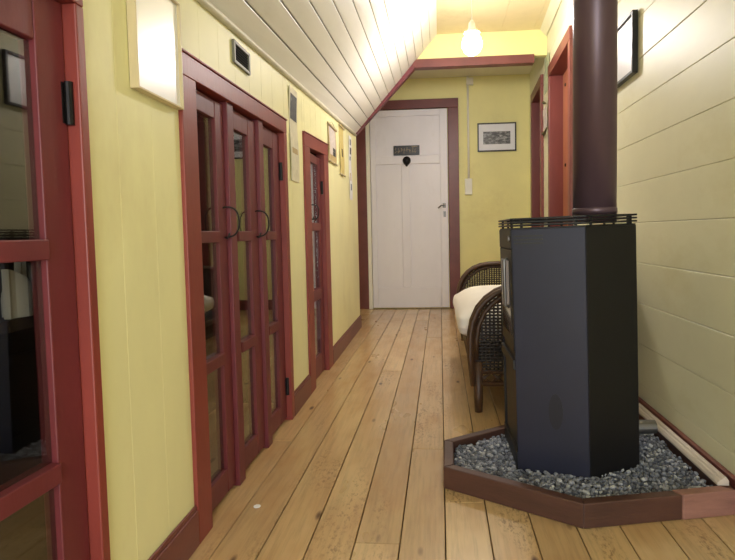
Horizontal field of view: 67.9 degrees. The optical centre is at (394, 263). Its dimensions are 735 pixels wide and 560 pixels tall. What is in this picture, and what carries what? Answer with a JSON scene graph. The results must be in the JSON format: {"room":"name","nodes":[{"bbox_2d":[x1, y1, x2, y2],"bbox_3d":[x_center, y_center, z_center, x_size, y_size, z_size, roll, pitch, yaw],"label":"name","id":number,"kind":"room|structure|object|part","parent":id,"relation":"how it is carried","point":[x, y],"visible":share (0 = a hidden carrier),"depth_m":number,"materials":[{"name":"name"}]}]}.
{"room":"attic hallway","nodes":[
{"label":"attic hallway","id":0,"kind":"room"},
{"bbox_2d":[0,0,359,559],"bbox_3d":[-0.807,-0.162,1.349,0.620,1.700,6.020,-1,3,4],"label":"wall","id":1,"kind":"structure","parent":0,"point":[134,136],"depth_m":1.17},
{"bbox_2d":[0,298,33,334],"bbox_3d":[-0.868,0.108,0.751,0.529,0.018,0.849,-1,3,4],"label":"shelf","id":2,"kind":"object","parent":1,"relation":"attached to","point":[9,325],"depth_m":0.86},
{"bbox_2d":[1,262,32,319],"bbox_3d":[-0.618,0.034,0.888,0.042,0.104,0.068,-1,3,4],"label":"folded cloth","id":3,"kind":"object","parent":2,"relation":"on","point":[16,295],"visible":0.86,"depth_m":0.87,"materials":[{"name":"white fabric"}]},
{"bbox_2d":[0,0,89,559],"bbox_3d":[-0.569,0.150,0.680,0.042,1.121,0.496,-1,3,7],"label":"door","id":4,"kind":"structure","parent":1,"relation":"in","point":[47,100],"depth_m":0.86,"materials":[{"name":"paint"}]},
{"bbox_3d":[-0.586,-0.371,0.648,0.029,0.078,0.369,-1,3,7],"label":"rail","id":5,"kind":"part","parent":4,"relation":"part of","materials":[{"name":"paint"}]},
{"bbox_3d":[-0.576,-0.011,0.668,0.036,0.032,0.369,-1,3,7],"label":"rail","id":6,"kind":"part","parent":4,"relation":"part of","materials":[{"name":"paint"}]},
{"bbox_3d":[-0.569,0.344,0.688,0.036,0.032,0.369,-1,3,7],"label":"rail","id":7,"kind":"part","parent":4,"relation":"part of","materials":[{"name":"paint"}]},
{"bbox_2d":[55,0,110,559],"bbox_3d":[-0.549,0.127,0.665,0.049,1.191,0.566,-1,3,4],"label":"door frame","id":8,"kind":"structure","parent":1,"relation":"attached to","point":[71,10],"depth_m":0.92,"materials":[{"name":"red paint"}]},
{"bbox_2d":[126,0,183,109],"bbox_3d":[-0.503,-0.468,1.153,0.018,0.238,0.196,-1,3,4],"label":"wall light","id":9,"kind":"object","parent":1,"relation":"attached to","point":[154,26],"visible":1,"depth_m":1.15,"materials":[{"name":"white glass"}]},
{"bbox_2d":[148,506,199,559],"bbox_3d":[-0.492,0.644,1.149,0.011,0.099,0.352,-1,3,4],"label":"baseboard","id":10,"kind":"structure","parent":1,"relation":"attached to","point":[183,541],"depth_m":1.24,"materials":[{"name":"paint"}]},
{"bbox_2d":[196,90,239,511],"bbox_3d":[-0.488,0.105,1.490,0.073,1.115,0.224,-1,3,4],"label":"door","id":11,"kind":"structure","parent":1,"relation":"in","point":[223,479],"depth_m":1.55,"materials":[{"name":"paint"}]},
{"bbox_3d":[-0.521,-0.425,1.446,0.029,0.051,0.134,-1,3,4],"label":"rail","id":12,"kind":"part","parent":11,"relation":"part of","materials":[{"name":"paint"}]},
{"bbox_3d":[-0.511,-0.073,1.466,0.036,0.031,0.134,-1,3,4],"label":"rail","id":13,"kind":"part","parent":11,"relation":"part of","materials":[{"name":"paint"}]},
{"bbox_3d":[-0.504,0.272,1.486,0.036,0.032,0.134,-1,3,4],"label":"rail","id":14,"kind":"part","parent":11,"relation":"part of","materials":[{"name":"paint"}]},
{"bbox_3d":[-0.501,0.628,1.506,0.029,0.068,0.134,-1,3,4],"label":"rail","id":15,"kind":"part","parent":11,"relation":"part of","materials":[{"name":"paint"}]},
{"bbox_3d":[-0.471,-0.119,1.568,0.049,0.097,0.022,-2,3,-10],"label":"handle","id":16,"kind":"part","parent":11,"relation":"part of","materials":[{"name":"metal"}]},
{"bbox_2d":[178,48,294,543],"bbox_3d":[-0.475,0.053,1.756,0.049,1.212,0.934,-1,3,4],"label":"door frame","id":17,"kind":"structure","parent":1,"relation":"attached to","point":[197,75],"depth_m":1.58,"materials":[{"name":"red paint"}]},
{"bbox_2d":[232,39,250,75],"bbox_3d":[-0.475,-0.637,1.686,0.009,0.068,0.142,-1,3,4],"label":"air vent","id":18,"kind":"object","parent":1,"relation":"in","point":[240,56],"visible":1,"depth_m":1.68,"materials":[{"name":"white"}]},
{"bbox_2d":[233,110,269,469],"bbox_3d":[-0.469,0.085,1.771,0.073,1.122,0.233,-1,3,4],"label":"door","id":19,"kind":"structure","parent":1,"relation":"in","point":[243,127],"depth_m":1.82,"materials":[{"name":"paint"}]},
{"bbox_3d":[-0.502,-0.445,1.720,0.029,0.058,0.128,-1,3,4],"label":"rail","id":20,"kind":"part","parent":19,"relation":"part of","materials":[{"name":"paint"}]},
{"bbox_3d":[-0.492,-0.089,1.740,0.036,0.031,0.128,-1,3,4],"label":"rail","id":21,"kind":"part","parent":19,"relation":"part of","materials":[{"name":"paint"}]},
{"bbox_3d":[-0.485,0.256,1.760,0.036,0.032,0.128,-1,3,4],"label":"rail","id":22,"kind":"part","parent":19,"relation":"part of","materials":[{"name":"paint"}]},
{"bbox_3d":[-0.482,0.613,1.780,0.029,0.068,0.128,-1,3,4],"label":"rail","id":23,"kind":"part","parent":19,"relation":"part of","materials":[{"name":"paint"}]},
{"bbox_3d":[-0.452,-0.136,1.854,0.049,0.097,0.022,-2,3,-10],"label":"handle","id":24,"kind":"part","parent":19,"relation":"part of","materials":[{"name":"metal"}]},
{"bbox_2d":[263,126,288,434],"bbox_3d":[-0.465,0.064,2.061,0.042,1.130,0.242,-1,3,4],"label":"door","id":25,"kind":"structure","parent":1,"relation":"in","point":[274,168],"depth_m":2.10,"materials":[{"name":"paint"}]},
{"bbox_3d":[-0.483,-0.465,2.002,0.029,0.066,0.122,-1,3,4],"label":"rail","id":26,"kind":"part","parent":25,"relation":"part of","materials":[{"name":"paint"}]},
{"bbox_3d":[-0.473,-0.105,2.022,0.036,0.031,0.122,-1,3,4],"label":"rail","id":27,"kind":"part","parent":25,"relation":"part of","materials":[{"name":"paint"}]},
{"bbox_3d":[-0.466,0.240,2.042,0.036,0.032,0.122,-1,3,4],"label":"rail","id":28,"kind":"part","parent":25,"relation":"part of","materials":[{"name":"paint"}]},
{"bbox_3d":[-0.463,0.596,2.062,0.029,0.068,0.122,-1,3,4],"label":"rail","id":29,"kind":"part","parent":25,"relation":"part of","materials":[{"name":"paint"}]},
{"bbox_2d":[196,0,356,135],"bbox_3d":[-0.503,-0.660,1.269,0.022,0.348,5.922,-1,3,4],"label":"trim","id":30,"kind":"structure","parent":1,"relation":"attached to","point":[206,4],"depth_m":1.85,"materials":[{"name":"beige paint"}]},
{"bbox_2d":[289,85,298,182],"bbox_3d":[-0.430,-0.549,2.325,0.007,0.390,0.130,-1,3,4],"label":"banner","id":31,"kind":"object","parent":1,"relation":"attached to","point":[292,93],"visible":1,"depth_m":2.31,"materials":[{"name":"beige paper"}]},
{"bbox_2d":[290,92,296,122],"bbox_3d":[-0.432,-0.663,2.318,0.004,0.105,0.104,-1,3,4],"label":"print","id":32,"kind":"object","parent":31,"relation":"attached to","point":[293,100],"depth_m":2.32},
{"bbox_2d":[294,374,311,415],"bbox_3d":[-0.407,0.571,2.401,0.011,0.099,0.307,-1,3,4],"label":"baseboard","id":33,"kind":"structure","parent":1,"relation":"attached to","point":[303,391],"depth_m":2.38,"materials":[{"name":"paint"}]},
{"bbox_2d":[302,131,332,392],"bbox_3d":[-0.404,-0.029,2.808,0.049,1.253,0.579,-1,3,4],"label":"door frame","id":34,"kind":"structure","parent":1,"relation":"attached to","point":[310,143],"depth_m":2.73,"materials":[{"name":"red paint"}]},
{"bbox_2d":[310,153,324,378],"bbox_3d":[-0.399,0.014,2.808,0.073,1.143,0.341,-1,3,4],"label":"door","id":35,"kind":"structure","parent":1,"relation":"in","point":[317,184],"depth_m":2.90,"materials":[{"name":"paint"}]},
{"bbox_3d":[-0.433,-0.533,2.748,0.029,0.043,0.241,-1,3,4],"label":"rail","id":36,"kind":"part","parent":35,"relation":"part of","materials":[{"name":"paint"}]},
{"bbox_3d":[-0.423,-0.189,2.767,0.036,0.041,0.241,-1,3,4],"label":"rail","id":37,"kind":"part","parent":35,"relation":"part of","materials":[{"name":"paint"}]},
{"bbox_3d":[-0.416,0.160,2.787,0.036,0.054,0.241,-1,3,4],"label":"rail","id":38,"kind":"part","parent":35,"relation":"part of","materials":[{"name":"paint"}]},
{"bbox_3d":[-0.413,0.534,2.809,0.029,0.104,0.241,-1,3,4],"label":"rail","id":39,"kind":"part","parent":35,"relation":"part of","materials":[{"name":"paint"}]},
{"bbox_2d":[327,121,337,165],"bbox_3d":[-0.368,-0.717,3.220,0.013,0.245,0.274,-1,3,4],"label":"scroll","id":40,"kind":"object","parent":1,"relation":"attached to","point":[331,130],"visible":1,"depth_m":3.21,"materials":[{"name":"beige paper"}]},
{"bbox_2d":[339,123,345,176],"bbox_3d":[-0.345,-0.751,3.562,0.014,0.347,0.184,-1,3,4],"label":"scroll","id":41,"kind":"object","parent":1,"relation":"attached to","point":[342,164],"visible":0.98,"depth_m":3.56,"materials":[{"name":"paper"}]},
{"bbox_2d":[333,315,361,364],"bbox_3d":[-0.315,0.492,3.748,0.010,0.099,1.251,-1,3,4],"label":"baseboard","id":42,"kind":"structure","parent":1,"relation":"attached to","point":[343,342],"depth_m":3.60,"materials":[{"name":"paint"}]},
{"bbox_2d":[349,136,352,199],"bbox_3d":[-0.321,-0.692,3.936,0.008,0.455,0.120,-1,3,4],"label":"banner","id":43,"kind":"object","parent":1,"relation":"attached to","point":[350,142],"visible":1,"depth_m":3.93,"materials":[{"name":"white paper"}]},
{"bbox_2d":[208,0,436,132],"bbox_3d":[-0.243,-1.041,1.240,0.657,1.068,5.950,-1,3,5],"label":"ceiling","id":44,"kind":"structure","parent":0,"point":[379,41],"depth_m":2.71,"materials":[{"name":"beige paint"}]},
{"bbox_2d":[244,0,370,120],"bbox_3d":[-0.258,-1.041,1.242,0.693,1.125,5.950,-1,3,5],"label":"backing","id":45,"kind":"object","parent":44,"relation":"attached to","point":[244,0],"depth_m":2.33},
{"bbox_2d":[208,308,445,559],"bbox_3d":[0.150,0.714,1.678,2.600,0.058,7.880,-1,3,5],"label":"subfloor","id":46,"kind":"structure","parent":0,"point":[211,406],"depth_m":2.42,"materials":[{"name":"brown wood"}]},
{"bbox_2d":[389,74,530,307],"bbox_3d":[0.487,-0.716,5.356,2.000,2.300,0.060,-1,3,5],"label":"wall","id":47,"kind":"structure","parent":0,"point":[500,179],"depth_m":5.28,"materials":[{"name":"yellow paint"}]},
{"bbox_2d":[356,98,459,308],"bbox_3d":[0.117,-0.573,5.339,1.021,2.030,0.050,-1,3,5],"label":"door frame","id":48,"kind":"structure","parent":47,"relation":"attached to","point":[363,138],"depth_m":5.31,"materials":[{"name":"paint"}]},
{"bbox_2d":[370,108,449,307],"bbox_3d":[0.143,-0.530,5.314,0.750,1.923,0.101,-1,3,5],"label":"door","id":49,"kind":"structure","parent":47,"relation":"in","point":[409,153],"depth_m":5.33,"materials":[{"name":"white paint"}]},
{"bbox_3d":[0.115,-1.460,5.272,0.623,0.062,0.016,-1,3,5],"label":"rail","id":50,"kind":"part","parent":49,"relation":"part of","materials":[{"name":"white paint"}]},
{"bbox_3d":[0.123,-1.013,5.297,0.623,0.083,0.016,-1,3,5],"label":"rail","id":51,"kind":"part","parent":49,"relation":"part of","materials":[{"name":"white paint"}]},
{"bbox_3d":[0.149,0.330,5.374,0.623,0.198,0.016,-1,3,5],"label":"rail","id":52,"kind":"part","parent":49,"relation":"part of","materials":[{"name":"white paint"}]},
{"bbox_2d":[465,76,472,194],"bbox_3d":[0.713,-1.256,5.249,0.089,1.170,0.050,-1,3,5],"label":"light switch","id":53,"kind":"object","parent":47,"relation":"attached to","point":[469,81],"visible":0.98,"depth_m":5.26,"materials":[{"name":"beige plastic"}]},
{"bbox_2d":[461,75,503,106],"bbox_3d":[0.454,-1.662,5.270,1.176,0.300,0.004,-1,3,5],"label":"trim","id":54,"kind":"structure","parent":47,"relation":"attached to","point":[503,75],"depth_m":5.23,"materials":[{"name":"yellow paint"}]},
{"bbox_2d":[477,122,515,151],"bbox_3d":[0.979,-1.221,5.243,0.368,0.272,0.020,-1,3,5],"label":"framed picture","id":55,"kind":"object","parent":47,"relation":"attached to","point":[491,137],"visible":1,"depth_m":5.24,"materials":[{"name":"black paper"}]},
{"bbox_2d":[483,131,509,143],"bbox_3d":[0.979,-1.215,5.241,0.257,0.120,0.001,-1,3,5],"label":"print","id":56,"kind":"object","parent":55,"relation":"attached to","point":[489,137],"depth_m":5.24},
{"bbox_2d":[189,308,734,559],"bbox_3d":[0.294,0.681,1.389,2.307,0.031,8.324,-1,3,5],"label":"floor","id":57,"kind":"structure","parent":0,"point":[357,473],"depth_m":1.63,"materials":[{"name":"brown wood"}]},
{"bbox_2d":[456,261,503,412],"bbox_3d":[0.657,0.210,2.973,0.602,0.715,1.568,-1,3,5],"label":"wicker chair","id":58,"kind":"object","parent":57,"relation":"on","point":[478,351],"visible":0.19,"depth_m":2.25,"materials":[{"name":"brown wicker"}]},
{"bbox_2d":[453,285,500,339],"bbox_3d":[0.576,0.237,2.771,0.544,0.231,0.952,-1,3,5],"label":"seat cushion","id":59,"kind":"object","parent":58,"relation":"on","point":[464,302],"visible":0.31,"depth_m":2.54,"materials":[{"name":"white fabric"}]},
{"bbox_3d":[0.346,0.510,2.263,0.038,0.209,0.038,-1,3,5],"label":"leg","id":60,"kind":"part","parent":58,"relation":"part of","materials":[{"name":"brown wood"}]},
{"bbox_3d":[0.711,0.186,3.730,0.584,0.446,0.051,-1,3,5],"label":"arm","id":61,"kind":"part","parent":58,"relation":"part of","materials":[{"name":"brown wicker"}]},
{"bbox_3d":[0.713,0.175,3.720,0.538,0.358,0.018,-1,3,5],"label":"woven panel","id":62,"kind":"part","parent":58,"relation":"part of","materials":[{"name":"wicker"}]},
{"bbox_3d":[0.586,0.275,2.221,0.584,0.446,0.051,-1,3,5],"label":"arm","id":63,"kind":"part","parent":58,"relation":"part of","materials":[{"name":"brown wicker"}]},
{"bbox_3d":[0.589,0.263,2.228,0.538,0.358,0.018,-1,3,5],"label":"woven panel","id":64,"kind":"part","parent":58,"relation":"part of","materials":[{"name":"wicker"}]},
{"bbox_3d":[0.650,0.350,2.982,0.530,0.014,1.476,-1,3,5],"label":"seat","id":65,"kind":"part","parent":58,"relation":"part of","materials":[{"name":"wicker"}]},
{"bbox_2d":[444,425,734,528],"bbox_3d":[0.528,0.611,1.672,0.756,0.067,0.628,-1,3,5],"label":"surround","id":66,"kind":"object","parent":57,"relation":"on","point":[715,500],"visible":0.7,"depth_m":1.41,"materials":[{"name":"brown wood"}]},
{"bbox_2d":[498,214,657,480],"bbox_3d":[0.584,0.229,1.706,0.487,0.753,0.395,-2,3,5],"label":"stove","id":67,"kind":"object","parent":66,"relation":"on","point":[569,293],"visible":0.91,"depth_m":1.56,"materials":[{"name":"black metal"}]},
{"bbox_3d":[0.379,0.419,1.861,0.012,0.245,0.020,-2,3,5],"label":"post","id":68,"kind":"part","parent":67,"relation":"part of","materials":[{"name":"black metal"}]},
{"bbox_3d":[0.342,0.057,1.674,0.021,0.160,0.011,-2,3,5],"label":"door handle","id":69,"kind":"part","parent":67,"relation":"part of","materials":[{"name":"metal"}]},
{"bbox_3d":[0.347,-0.079,1.710,0.007,0.057,0.260,-1,3,4],"label":"control panel","id":70,"kind":"part","parent":67,"relation":"part of","materials":[{"name":"black metal"}]},
{"bbox_3d":[0.352,0.097,1.720,0.006,0.225,0.188,-2,3,5],"label":"door glass","id":71,"kind":"part","parent":67,"relation":"part of","materials":[{"name":"grey glass"}]},
{"bbox_3d":[0.358,0.100,1.719,0.016,0.298,0.256,-2,3,5],"label":"fire door","id":72,"kind":"part","parent":67,"relation":"part of","materials":[{"name":"black metal"}]},
{"bbox_3d":[0.374,0.580,1.746,0.011,0.064,0.264,-1,3,4],"label":"frame","id":73,"kind":"part","parent":67,"relation":"part of","materials":[{"name":"black metal"}]},
{"bbox_3d":[0.445,0.259,1.557,0.215,0.725,0.011,0,4,23],"label":"panel","id":74,"kind":"part","parent":67,"relation":"part of","materials":[{"name":"black metal"}]},
{"bbox_3d":[0.525,-0.116,1.690,0.366,0.005,0.387,-2,3,5],"label":"plate","id":75,"kind":"part","parent":67,"relation":"part of","materials":[{"name":"black metal"}]},
{"bbox_2d":[572,0,617,223],"bbox_3d":[0.598,-0.864,1.629,0.131,1.480,0.131,-1,3,5],"label":"flue pipe","id":76,"kind":"object","parent":67,"relation":"on","point":[595,22],"visible":0.92,"depth_m":1.60,"materials":[{"name":"brown metal"}]},
{"bbox_3d":[0.623,0.252,1.557,0.203,0.724,0.013,-3,4,-24],"label":"panel","id":77,"kind":"part","parent":67,"relation":"part of","materials":[{"name":"black metal"}]},
{"bbox_3d":[0.720,0.239,1.707,0.010,0.721,0.223,-2,3,5],"label":"wall panel","id":78,"kind":"part","parent":67,"relation":"part of","materials":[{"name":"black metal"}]},
{"bbox_2d":[454,434,712,498],"bbox_3d":[0.528,0.604,1.674,0.695,0.035,0.564,-1,3,5],"label":"gravel","id":79,"kind":"object","parent":66,"relation":"in","point":[674,473],"visible":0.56,"depth_m":1.57,"materials":[{"name":"grey gravel"}]},
{"bbox_2d":[408,0,550,78],"bbox_3d":[0.175,-1.611,1.770,2.000,0.032,7.140,-1,3,5],"label":"ceiling","id":80,"kind":"structure","parent":0,"point":[453,16],"depth_m":3.88,"materials":[{"name":"yellow paint"}]},
{"bbox_2d":[462,0,481,55],"bbox_3d":[0.450,-1.460,3.194,0.116,0.464,0.116,-1,3,5],"label":"pendant bulb","id":81,"kind":"object","parent":80,"relation":"hanging from","point":[472,43],"visible":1,"depth_m":3.17,"materials":[{"name":"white glass"}]},
{"bbox_3d":[0.453,-1.303,3.203,0.116,0.148,0.116,-1,3,5],"label":"bulb glass","id":82,"kind":"part","parent":81,"relation":"part of","materials":[{"name":"white glass"}]},
{"bbox_2d":[417,30,546,58],"bbox_3d":[0.649,-1.657,4.151,0.989,0.190,0.050,-1,3,5],"label":"wall","id":83,"kind":"structure","parent":0,"point":[521,42],"depth_m":4.12,"materials":[{"name":"yellow paint"}]},
{"bbox_2d":[356,64,414,136],"bbox_3d":[-0.085,-1.278,4.225,0.535,0.556,0.067,-1,3,5],"label":"trim","id":84,"kind":"structure","parent":83,"relation":"attached to","point":[411,69],"depth_m":4.20,"materials":[{"name":"paint"}]},
{"bbox_2d":[413,54,533,70],"bbox_3d":[0.592,-1.535,4.149,0.912,0.064,0.077,-1,3,5],"label":"beam","id":85,"kind":"structure","parent":83,"relation":"attached to","point":[524,59],"depth_m":4.12,"materials":[{"name":"paint"}]},
{"bbox_2d":[530,0,734,474],"bbox_3d":[0.956,-0.494,1.757,0.108,2.250,7.111,-1,3,6],"label":"wall","id":86,"kind":"structure","parent":0,"point":[676,114],"depth_m":1.75,"materials":[{"name":"yellow paint"}]},
{"bbox_2d":[531,74,543,226],"bbox_3d":[1.288,-0.529,4.669,0.162,1.975,0.670,-1,3,7],"label":"door","id":87,"kind":"structure","parent":86,"relation":"in","point":[537,123],"depth_m":4.91,"materials":[{"name":"red wood"}]},
{"bbox_2d":[541,101,546,137],"bbox_3d":[1.129,-1.103,4.135,0.026,0.299,0.242,-1,3,7],"label":"wall hanging","id":88,"kind":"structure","parent":86,"relation":"attached to","point":[543,102],"depth_m":4.12,"materials":[{"name":"grey fabric"}]},
{"bbox_2d":[543,106,546,130],"bbox_3d":[1.139,-1.104,4.138,0.008,0.160,0.170,-1,3,7],"label":"print","id":89,"kind":"object","parent":88,"relation":"on","point":[544,110],"depth_m":4.12},
{"bbox_2d":[544,52,548,94],"bbox_3d":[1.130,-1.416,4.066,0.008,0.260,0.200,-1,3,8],"label":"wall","id":90,"kind":"structure","parent":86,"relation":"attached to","point":[546,61],"depth_m":4.06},
{"bbox_2d":[540,0,561,35],"bbox_3d":[0.847,-1.555,1.120,0.089,0.054,5.950,-1,3,5],"label":"trim","id":91,"kind":"structure","parent":86,"relation":"attached to","point":[553,7],"depth_m":3.75,"materials":[{"name":"yellow paint"}]},
{"bbox_2d":[548,25,573,225],"bbox_3d":[1.150,-0.439,3.575,0.162,1.925,0.800,-1,3,7],"label":"door","id":92,"kind":"structure","parent":86,"relation":"in","point":[560,68],"depth_m":3.87,"materials":[{"name":"red wood"}]},
{"bbox_2d":[617,9,637,88],"bbox_3d":[0.946,-0.876,2.268,0.022,0.240,0.300,-1,3,5],"label":"framed picture","id":93,"kind":"object","parent":86,"relation":"attached to","point":[627,64],"visible":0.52,"depth_m":2.19,"materials":[{"name":"black paper"}]},
{"bbox_2d":[617,17,630,81],"bbox_3d":[0.949,-0.876,2.267,0.011,0.216,0.276,-1,3,5],"label":"print","id":94,"kind":"object","parent":93,"relation":"attached to","point":[624,29],"depth_m":2.23},
{"bbox_2d":[639,403,728,485],"bbox_3d":[0.892,0.555,1.751,0.030,0.023,0.630,-1,3,5],"label":"trim","id":95,"kind":"structure","parent":86,"relation":"attached to","point":[708,469],"depth_m":1.63,"materials":[{"name":"paint"}]},
{"bbox_2d":[639,397,734,489],"bbox_3d":[0.846,0.649,0.761,0.016,0.084,4.978,-1,3,5],"label":"baseboard","id":96,"kind":"structure","parent":86,"relation":"attached to","point":[731,477],"depth_m":1.68,"materials":[{"name":"paint"}]}
]}

